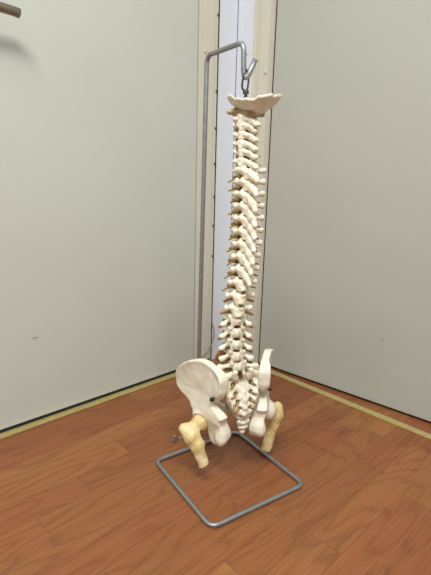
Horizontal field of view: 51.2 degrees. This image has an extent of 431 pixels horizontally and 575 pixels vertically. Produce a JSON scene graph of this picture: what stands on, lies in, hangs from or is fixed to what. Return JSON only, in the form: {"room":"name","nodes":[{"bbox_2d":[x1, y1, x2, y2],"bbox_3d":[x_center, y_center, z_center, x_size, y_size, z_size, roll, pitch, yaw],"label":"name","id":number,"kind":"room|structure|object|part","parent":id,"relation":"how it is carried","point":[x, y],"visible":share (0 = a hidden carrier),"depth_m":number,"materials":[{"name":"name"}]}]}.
{"room":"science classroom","nodes":[
{"label":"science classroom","id":0,"kind":"room"},
{"bbox_2d":[0,358,430,574],"bbox_3d":[0.085,0.681,-0.055,3.050,0.020,2.950,-11,19,-42],"label":"floor","id":1,"kind":"structure","parent":0,"point":[84,492],"depth_m":0.93,"materials":[{"name":"brown wood"}]},
{"bbox_2d":[156,41,302,527],"bbox_3d":[0.035,-0.012,0.895,0.244,0.874,0.252,-7,16,-32],"label":"wire stand","id":2,"kind":"object","parent":1,"relation":"on","point":[241,44],"visible":0.94,"depth_m":0.93,"materials":[{"name":"metal"}]},
{"bbox_2d":[172,69,284,468],"bbox_3d":[0.043,-0.008,0.929,0.250,0.800,0.180,1,14,0],"label":"model","id":3,"kind":"object","parent":2,"relation":"hanging from","point":[203,382],"visible":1,"depth_m":0.90},
{"bbox_3d":[0.051,-0.068,0.870,0.025,0.528,0.015,1,14,0],"label":"spinal cord","id":4,"kind":"part","parent":3,"relation":"part of","materials":[{"name":"rubber"}]},
{"bbox_2d":[211,0,237,359],"bbox_3d":[-0.001,-0.765,1.395,0.245,2.100,0.050,-11,19,-42],"label":"wall","id":5,"kind":"structure","parent":0,"point":[226,68],"depth_m":1.49,"materials":[{"name":"paint"}]},
{"bbox_2d":[0,358,209,432],"bbox_3d":[-0.968,0.442,0.747,2.580,0.013,0.040,-11,19,-42],"label":"trim","id":6,"kind":"structure","parent":5,"relation":"attached to","point":[173,371],"depth_m":1.27,"materials":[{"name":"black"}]},
{"bbox_2d":[0,360,213,439],"bbox_3d":[-0.946,0.452,0.726,2.580,0.006,0.023,-11,19,-42],"label":"trim","id":7,"kind":"structure","parent":5,"relation":"attached to","point":[31,425],"depth_m":1.25,"materials":[{"name":"beige wood"}]},
{"bbox_2d":[193,0,215,359],"bbox_3d":[-0.034,-0.752,1.335,0.061,2.100,0.036,-11,19,-42],"label":"trim","id":8,"kind":"structure","parent":5,"relation":"attached to","point":[206,8],"depth_m":1.41,"materials":[{"name":"beige paint"}]},
{"bbox_2d":[201,323,214,357],"bbox_3d":[-0.042,0.181,1.573,0.078,0.167,0.038,-11,19,-42],"label":"cable","id":9,"kind":"object","parent":5,"relation":"attached to","point":[212,323],"visible":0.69,"depth_m":1.58,"materials":[{"name":"grey metal"}]},
{"bbox_2d":[208,0,219,359],"bbox_3d":[-0.006,-0.758,1.365,0.023,2.100,0.030,-11,19,-42],"label":"trim","id":10,"kind":"structure","parent":5,"relation":"attached to","point":[217,14],"depth_m":1.45,"materials":[{"name":"beige paint"}]},
{"bbox_2d":[210,0,219,359],"bbox_3d":[-0.022,-0.753,1.340,0.090,2.100,0.004,-12,19,-43],"label":"trim","id":11,"kind":"structure","parent":5,"relation":"attached to","point":[219,0],"depth_m":1.47,"materials":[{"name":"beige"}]},
{"bbox_2d":[231,0,238,218],"bbox_3d":[0.069,-0.771,1.427,0.002,2.100,0.002,-11,19,-43],"label":"trim","id":12,"kind":"structure","parent":5,"relation":"attached to","point":[238,0],"depth_m":1.44,"materials":[{"name":"black"}]},
{"bbox_2d":[233,0,254,174],"bbox_3d":[0.109,-0.769,1.421,0.050,2.100,0.065,-11,19,-42],"label":"wall","id":13,"kind":"structure","parent":0,"point":[246,7],"depth_m":1.40,"materials":[{"name":"paint"}]},
{"bbox_2d":[244,0,276,362],"bbox_3d":[0.136,-0.756,1.369,0.028,2.100,0.090,-11,19,-42],"label":"trim","id":14,"kind":"structure","parent":13,"relation":"attached to","point":[264,10],"depth_m":1.40,"materials":[{"name":"beige paint"}]},
{"bbox_2d":[258,0,306,378],"bbox_3d":[1.016,-0.570,0.700,2.206,2.100,0.045,13,18,39],"label":"wall","id":15,"kind":"structure","parent":0,"point":[277,0],"depth_m":1.47,"materials":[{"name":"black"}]},
{"bbox_2d":[258,364,430,439],"bbox_3d":[0.882,0.474,0.825,0.022,0.005,2.158,-11,19,-42],"label":"trim","id":16,"kind":"structure","parent":15,"relation":"attached to","point":[314,389],"depth_m":1.30,"materials":[{"name":"beige wood"}]},
{"bbox_2d":[259,0,430,421],"bbox_3d":[1.001,-0.541,0.668,2.167,2.042,0.040,13,18,40],"label":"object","id":17,"kind":"structure","parent":15,"relation":"in","point":[346,298],"depth_m":1.27,"materials":[{"name":"paint"}]},
{"label":"wall","id":18,"kind":"structure","parent":0,"visible":0},
{"bbox_2d":[0,0,197,429],"bbox_3d":[-0.947,-0.542,0.455,2.502,2.037,0.105,-11,19,-42],"label":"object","id":19,"kind":"structure","parent":18,"relation":"in","point":[98,98],"depth_m":1.18,"materials":[{"name":"paint"}]},
{"bbox_3d":[-0.469,-0.561,0.893,0.140,0.026,0.065,-11,19,-42],"label":"handle","id":20,"kind":"part","parent":19,"relation":"part of","materials":[{"name":"brown metal"}]}
]}

